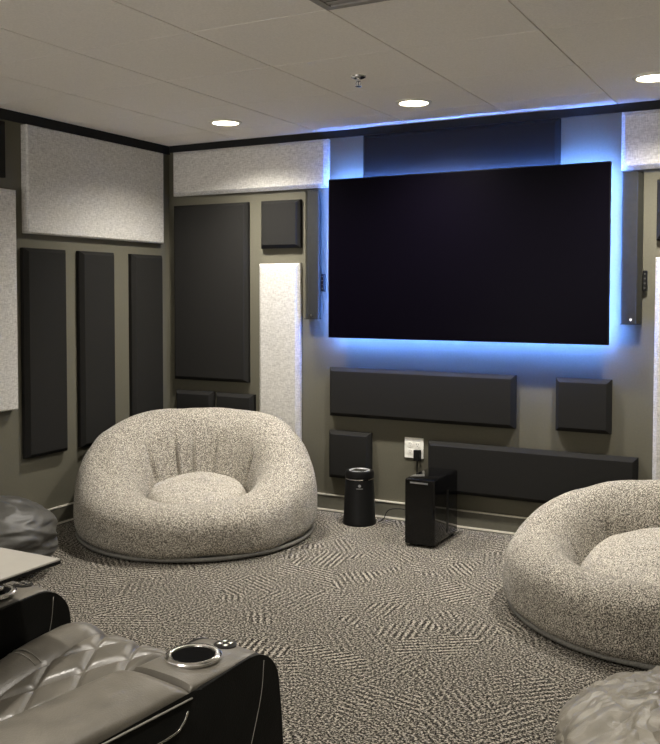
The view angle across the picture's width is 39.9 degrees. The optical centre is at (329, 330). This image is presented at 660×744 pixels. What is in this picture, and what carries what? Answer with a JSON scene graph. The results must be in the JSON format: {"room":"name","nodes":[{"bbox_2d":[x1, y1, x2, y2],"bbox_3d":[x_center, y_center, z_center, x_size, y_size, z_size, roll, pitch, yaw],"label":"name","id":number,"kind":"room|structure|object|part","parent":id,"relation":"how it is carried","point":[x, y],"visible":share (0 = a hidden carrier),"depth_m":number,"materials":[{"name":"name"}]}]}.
{"room":"home theater","nodes":[
{"label":"home theater","id":0,"kind":"room"},
{"bbox_2d":[0,119,169,508],"bbox_3d":[-2.989,0.022,3.021,0.100,2.538,7.700,1,3,28],"label":"wall","id":1,"kind":"structure","parent":0,"point":[49,480],"depth_m":5.54,"materials":[{"name":"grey paint"}]},
{"bbox_2d":[0,121,5,177],"bbox_3d":[-1.872,-0.995,4.905,0.050,0.309,0.305,1,3,28],"label":"acoustic panel","id":2,"kind":"object","parent":1,"relation":"attached to","point":[2,123],"visible":1,"depth_m":5.00,"materials":[{"name":"grey fabric"}]},
{"bbox_2d":[0,188,17,411],"bbox_3d":[-1.919,-0.158,4.853,0.050,1.232,0.610,1,3,28],"label":"acoustic panel","id":3,"kind":"object","parent":1,"relation":"attached to","point":[8,267],"visible":1,"depth_m":5.05,"materials":[{"name":"fabric"}]},
{"bbox_2d":[20,248,67,458],"bbox_3d":[-1.667,0.129,5.337,0.050,1.210,0.330,1,3,28],"label":"acoustic panel","id":4,"kind":"object","parent":1,"relation":"attached to","point":[42,271],"visible":1,"depth_m":5.29,"materials":[{"name":"grey fabric"}]},
{"bbox_2d":[48,502,73,525],"bbox_3d":[-2.940,1.215,3.042,0.013,0.113,7.700,1,3,28],"label":"baseboard","id":5,"kind":"structure","parent":1,"relation":"attached to","point":[63,513],"depth_m":5.51,"materials":[{"name":"plastic"}]},
{"bbox_2d":[0,108,169,154],"bbox_3d":[-2.938,-1.116,2.948,0.012,0.058,7.700,1,3,28],"label":"trim","id":6,"kind":"structure","parent":1,"relation":"attached to","point":[9,115],"depth_m":5.56,"materials":[{"name":"black wood"}]},
{"bbox_2d":[21,124,163,243],"bbox_3d":[-1.447,-0.881,5.705,0.050,0.614,1.223,1,3,28],"label":"acoustic panel","id":7,"kind":"object","parent":1,"relation":"attached to","point":[72,185],"visible":1,"depth_m":5.59,"materials":[{"name":"fabric"}]},
{"bbox_2d":[76,251,115,447],"bbox_3d":[-1.462,0.114,5.720,0.050,1.210,0.310,1,3,28],"label":"acoustic panel","id":8,"kind":"object","parent":1,"relation":"attached to","point":[95,295],"visible":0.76,"depth_m":5.67,"materials":[{"name":"grey fabric"}]},
{"bbox_2d":[128,254,162,416],"bbox_3d":[-1.234,0.097,6.145,0.050,1.210,0.315,1,3,28],"label":"acoustic panel","id":9,"kind":"object","parent":1,"relation":"attached to","point":[145,277],"visible":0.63,"depth_m":6.09,"materials":[{"name":"grey fabric"}]},
{"bbox_2d":[0,0,659,145],"bbox_3d":[-1.034,-1.131,1.928,4.330,0.060,7.700,1,3,28],"label":"ceiling","id":10,"kind":"structure","parent":0,"point":[154,71],"depth_m":3.99,"materials":[{"name":"tile"}]},
{"bbox_2d":[209,119,241,125],"bbox_3d":[-0.624,-1.237,5.427,0.196,0.010,0.196,1,3,28],"label":"recessed light","id":11,"kind":"object","parent":10,"relation":"in","point":[220,122],"visible":1,"depth_m":5.40,"materials":[{"name":"white plastic"}]},
{"bbox_2d":[213,121,237,124],"bbox_3d":[-0.624,-1.238,5.427,0.151,0.007,0.151,1,3,28],"label":"diffuser","id":12,"kind":"object","parent":11,"relation":"attached to","point":[214,122],"depth_m":5.42,"materials":[{"name":"white plastic"}]},
{"bbox_2d":[310,0,388,10],"bbox_3d":[0.114,-1.139,2.863,0.602,0.012,0.602,1,3,28],"label":"ceiling vent","id":13,"kind":"object","parent":10,"relation":"in","point":[327,5],"visible":1,"depth_m":3.19,"materials":[{"name":"grey metal"}]},
{"bbox_2d":[351,74,365,86],"bbox_3d":[0.134,-1.171,4.280,0.072,0.048,0.072,1,3,28],"label":"sprinkler","id":14,"kind":"object","parent":10,"relation":"attached to","point":[358,77],"visible":1,"depth_m":4.27,"materials":[{"name":"silver metal"}]},
{"bbox_2d":[396,98,431,106],"bbox_3d":[0.448,-1.213,4.854,0.196,0.010,0.196,1,3,28],"label":"recessed light","id":15,"kind":"object","parent":10,"relation":"in","point":[409,102],"visible":1,"depth_m":4.83,"materials":[{"name":"white plastic"}]},
{"bbox_2d":[400,101,427,105],"bbox_3d":[0.448,-1.213,4.854,0.151,0.007,0.151,1,3,28],"label":"diffuser","id":16,"kind":"object","parent":15,"relation":"attached to","point":[402,103],"depth_m":4.86,"materials":[{"name":"white plastic"}]},
{"bbox_2d":[632,72,659,82],"bbox_3d":[1.523,-1.188,4.279,0.196,0.010,0.196,1,3,28],"label":"recessed light","id":17,"kind":"object","parent":10,"relation":"in","point":[650,77],"visible":1,"depth_m":4.27,"materials":[{"name":"white plastic"}]},
{"bbox_2d":[637,75,659,81],"bbox_3d":[1.523,-1.188,4.279,0.151,0.007,0.151,1,3,28],"label":"diffuser","id":18,"kind":"object","parent":17,"relation":"attached to","point":[640,78],"depth_m":4.28,"materials":[{"name":"white plastic"}]},
{"bbox_2d":[14,510,646,743],"bbox_3d":[-1.037,1.325,2.027,4.330,0.020,7.700,1,3,28],"label":"floor","id":19,"kind":"structure","parent":0,"point":[371,635],"depth_m":3.83,"materials":[{"name":"carpet"}]},
{"bbox_2d":[0,495,57,556],"bbox_3d":[-1.704,1.018,4.531,0.682,0.386,0.678,1,3,28],"label":"bean bag","id":20,"kind":"object","parent":19,"relation":"on","point":[26,525],"visible":0.8,"depth_m":4.41,"materials":[{"name":"grey leather"}]},
{"bbox_2d":[0,581,282,743],"bbox_3d":[-0.775,0.764,1.942,0.920,1.108,1.086,2,3,35],"label":"recliner","id":21,"kind":"object","parent":19,"relation":"on","point":[62,681],"visible":1,"depth_m":1.98,"materials":[{"name":"black leather"}]},
{"bbox_3d":[-0.838,0.694,2.481,0.052,0.005,0.052,2,3,35],"label":"control plate","id":22,"kind":"part","parent":21,"relation":"part of","materials":[{"name":"black plastic"}]},
{"bbox_2d":[0,547,60,590],"bbox_3d":[-0.928,0.635,2.248,0.426,0.129,0.363,1,3,28],"label":"tray table","id":23,"kind":"object","parent":21,"relation":"on","point":[14,564],"visible":1,"depth_m":2.24,"materials":[{"name":"laminate"}]},
{"bbox_3d":[-1.083,0.987,2.151,0.176,0.546,1.060,2,3,35],"label":"armrest","id":24,"kind":"part","parent":21,"relation":"part of","materials":[{"name":"black leather"}]},
{"bbox_2d":[0,634,165,721],"bbox_3d":[-0.636,0.947,2.138,0.270,0.298,0.600,2,3,35],"label":"seat cushion","id":25,"kind":"object","parent":21,"relation":"on","point":[82,659],"depth_m":2.20,"materials":[{"name":"leather"}]},
{"bbox_3d":[-0.494,0.802,1.548,0.006,0.041,0.724,2,3,35],"label":"trim","id":26,"kind":"part","parent":21,"relation":"part of","materials":[{"name":"silver metal"}]},
{"bbox_3d":[-0.483,1.005,1.729,0.176,0.546,1.060,2,3,35],"label":"armrest","id":27,"kind":"part","parent":21,"relation":"part of","materials":[{"name":"black leather"}]},
{"bbox_3d":[-0.237,0.712,2.058,0.052,0.005,0.052,2,3,35],"label":"control plate","id":28,"kind":"part","parent":21,"relation":"part of","materials":[{"name":"black plastic"}]},
{"bbox_2d":[73,407,316,562],"bbox_3d":[-0.788,0.852,5.364,1.428,0.653,1.436,0,2,-2],"label":"bean bag chair","id":29,"kind":"object","parent":19,"relation":"on","point":[211,484],"visible":1,"depth_m":5.17,"materials":[{"name":"fabric"}]},
{"bbox_2d":[147,472,246,503],"bbox_3d":[-0.783,0.995,5.363,0.640,0.249,0.640,0,2,-2],"label":"cushion","id":30,"kind":"object","parent":29,"relation":"on","point":[164,487],"depth_m":5.32,"materials":[{"name":"beige fabric"}]},
{"bbox_2d":[343,467,375,526],"bbox_3d":[0.179,1.010,5.529,0.204,0.329,0.204,1,3,28],"label":"air purifier","id":31,"kind":"object","parent":19,"relation":"on","point":[359,498],"visible":1,"depth_m":5.45,"materials":[{"name":"black plastic"}]},
{"bbox_2d":[351,468,366,471],"bbox_3d":[0.179,0.850,5.522,0.083,0.003,0.070,1,3,28],"label":"grille","id":32,"kind":"object","parent":31,"relation":"attached to","point":[352,469],"depth_m":5.54,"materials":[{"name":"metal"}]},
{"bbox_2d":[378,508,404,521],"bbox_3d":[0.450,1.133,5.467,0.147,0.087,0.306,-2,3,-44],"label":"power cord","id":33,"kind":"object","parent":19,"relation":"on","point":[392,508],"visible":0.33,"depth_m":5.56,"materials":[{"name":"black plastic"}]},
{"bbox_2d":[405,467,456,546],"bbox_3d":[0.577,1.001,5.160,0.179,0.378,0.374,1,3,28],"label":"subwoofer","id":34,"kind":"object","parent":19,"relation":"on","point":[430,493],"visible":1,"depth_m":5.02,"materials":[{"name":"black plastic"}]},
{"bbox_3d":[0.490,1.002,4.998,0.167,0.353,0.003,1,3,28],"label":"panel","id":35,"kind":"part","parent":34,"relation":"part of","materials":[{"name":"black plastic"}]},
{"bbox_2d":[503,480,659,669],"bbox_3d":[1.490,1.005,3.961,1.415,0.467,1.438,2,3,42],"label":"bean bag chair","id":36,"kind":"object","parent":19,"relation":"on","point":[582,571],"visible":1,"depth_m":3.82,"materials":[{"name":"fabric"}]},
{"bbox_2d":[581,527,659,584],"bbox_3d":[1.496,1.053,3.963,0.840,0.252,0.840,2,3,42],"label":"cushion","id":37,"kind":"object","parent":36,"relation":"on","point":[630,553],"depth_m":4.01,"materials":[{"name":"beige fabric"}]},
{"bbox_2d":[554,665,659,743],"bbox_3d":[1.047,1.116,2.348,0.916,0.372,0.910,1,3,28],"label":"bean bag","id":38,"kind":"object","parent":19,"relation":"on","point":[623,707],"visible":1,"depth_m":2.38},
{"bbox_2d":[169,103,659,516],"bbox_3d":[0.805,-0.070,5.412,4.530,2.538,0.100,1,3,28],"label":"wall","id":39,"kind":"structure","parent":0,"point":[628,358],"depth_m":5.34,"materials":[{"name":"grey paint"}]},
{"bbox_2d":[176,389,215,408],"bbox_3d":[-0.934,0.570,6.284,0.314,0.304,0.050,1,3,28],"label":"acoustic panel","id":40,"kind":"object","parent":39,"relation":"attached to","point":[184,398],"visible":0.37,"depth_m":6.25,"materials":[{"name":"grey fabric"}]},
{"bbox_2d":[174,202,249,382],"bbox_3d":[-0.813,-0.255,6.186,0.610,1.200,0.050,1,3,28],"label":"acoustic panel","id":41,"kind":"object","parent":39,"relation":"attached to","point":[212,241],"visible":1,"depth_m":6.15,"materials":[{"name":"grey fabric"}]},
{"bbox_2d":[216,392,255,410],"bbox_3d":[-0.640,0.578,6.126,0.304,0.302,0.050,1,3,28],"label":"acoustic panel","id":42,"kind":"object","parent":39,"relation":"attached to","point":[239,401],"visible":0.37,"depth_m":6.09,"materials":[{"name":"grey fabric"}]},
{"bbox_2d":[173,139,329,196],"bbox_3d":[-0.547,-1.065,6.011,1.217,0.302,0.050,1,3,28],"label":"acoustic panel","id":43,"kind":"object","parent":39,"relation":"attached to","point":[300,164],"visible":0.95,"depth_m":5.96,"materials":[{"name":"fabric"}]},
{"bbox_2d":[259,263,301,440],"bbox_3d":[-0.330,0.176,5.944,0.307,1.221,0.050,1,3,28],"label":"acoustic panel","id":44,"kind":"object","parent":39,"relation":"attached to","point":[280,285],"visible":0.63,"depth_m":5.90,"materials":[{"name":"fabric"}]},
{"bbox_2d":[261,199,301,248],"bbox_3d":[-0.321,-0.688,5.905,0.295,0.310,0.050,1,3,28],"label":"acoustic panel","id":45,"kind":"object","parent":39,"relation":"attached to","point":[281,220],"visible":1,"depth_m":5.88,"materials":[{"name":"grey fabric"}]},
{"bbox_2d":[304,190,324,318],"bbox_3d":[-0.086,-0.479,5.785,0.145,0.811,0.054,1,3,28],"label":"speaker","id":46,"kind":"object","parent":39,"relation":"attached to","point":[315,281],"visible":1,"depth_m":5.76},
{"bbox_2d":[329,429,372,478],"bbox_3d":[0.124,0.788,5.725,0.292,0.301,0.050,1,3,28],"label":"acoustic panel","id":47,"kind":"object","parent":39,"relation":"attached to","point":[347,449],"visible":0.76,"depth_m":5.70,"materials":[{"name":"grey fabric"}]},
{"bbox_2d":[169,100,659,152],"bbox_3d":[0.785,-1.213,5.314,4.318,0.045,0.012,1,3,28],"label":"trim","id":48,"kind":"structure","parent":39,"relation":"attached to","point":[646,105],"depth_m":5.40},
{"bbox_2d":[405,437,423,458],"bbox_3d":[0.512,0.717,5.538,0.125,0.126,0.010,1,3,28],"label":"wall outlet","id":49,"kind":"object","parent":39,"relation":"attached to","point":[411,444],"visible":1,"depth_m":5.54,"materials":[{"name":"white plastic"}]},
{"bbox_2d":[413,449,420,460],"bbox_3d":[0.528,0.757,5.504,0.039,0.067,0.038,1,3,28],"label":"plug adapter","id":50,"kind":"object","parent":49,"relation":"attached to","point":[416,453],"visible":1,"depth_m":5.49,"materials":[{"name":"black plastic"}]},
{"bbox_2d":[317,492,527,534],"bbox_3d":[0.777,1.124,5.411,4.312,0.113,0.013,1,3,28],"label":"baseboard","id":51,"kind":"structure","parent":39,"relation":"attached to","point":[466,519],"depth_m":5.40,"materials":[{"name":"plastic"}]},
{"bbox_2d":[330,367,516,428],"bbox_3d":[0.531,0.400,5.492,1.204,0.308,0.050,1,3,28],"label":"acoustic panel","id":52,"kind":"object","parent":39,"relation":"attached to","point":[457,398],"visible":1,"depth_m":5.45,"materials":[{"name":"grey fabric"}]},
{"bbox_2d":[363,118,560,176],"bbox_3d":[0.739,-0.882,5.330,1.211,0.608,0.050,1,3,28],"label":"acoustic panel","id":53,"kind":"object","parent":39,"relation":"attached to","point":[534,142],"visible":0.55,"depth_m":5.27,"materials":[{"name":"grey fabric"}]},
{"bbox_2d":[328,161,611,344],"bbox_3d":[0.765,-0.429,5.306,1.710,0.983,0.099,1,3,28],"label":"television","id":54,"kind":"object","parent":39,"relation":"attached to","point":[514,254],"visible":1,"depth_m":5.22,"materials":[{"name":"black plastic"}]},
{"bbox_2d":[428,440,638,503],"bbox_3d":[1.124,0.828,5.191,1.210,0.302,0.050,1,3,28],"label":"acoustic panel","id":55,"kind":"object","parent":39,"relation":"attached to","point":[501,472],"visible":0.63,"depth_m":5.18,"materials":[{"name":"grey fabric"}]},
{"bbox_2d":[555,377,611,433],"bbox_3d":[1.399,0.417,5.028,0.302,0.298,0.050,1,3,28],"label":"acoustic panel","id":56,"kind":"object","parent":39,"relation":"attached to","point":[584,405],"visible":1,"depth_m":5.00,"materials":[{"name":"grey fabric"}]},
{"bbox_2d":[621,171,647,324],"bbox_3d":[1.634,-0.438,4.866,0.136,0.815,0.054,1,3,28],"label":"speaker","id":57,"kind":"object","parent":39,"relation":"attached to","point":[633,275],"visible":1,"depth_m":4.85},
{"bbox_2d":[621,109,659,170],"bbox_3d":[2.102,-1.001,4.595,1.219,0.308,0.050,1,3,28],"label":"acoustic panel","id":58,"kind":"object","parent":39,"relation":"attached to","point":[640,143],"visible":1,"depth_m":4.81,"materials":[{"name":"fabric"}]},
{"bbox_2d":[652,257,659,479],"bbox_3d":[1.860,0.227,4.773,0.306,1.220,0.050,1,3,28],"label":"acoustic panel","id":59,"kind":"object","parent":39,"relation":"attached to","point":[656,398],"visible":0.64,"depth_m":4.82,"materials":[{"name":"fabric"}]},
{"bbox_2d":[656,179,659,240],"bbox_3d":[1.862,-0.633,4.738,0.304,0.320,0.050,1,3,28],"label":"acoustic panel","id":60,"kind":"object","parent":39,"relation":"attached to","point":[658,180],"visible":1,"depth_m":4.79,"materials":[{"name":"grey fabric"}]}
]}

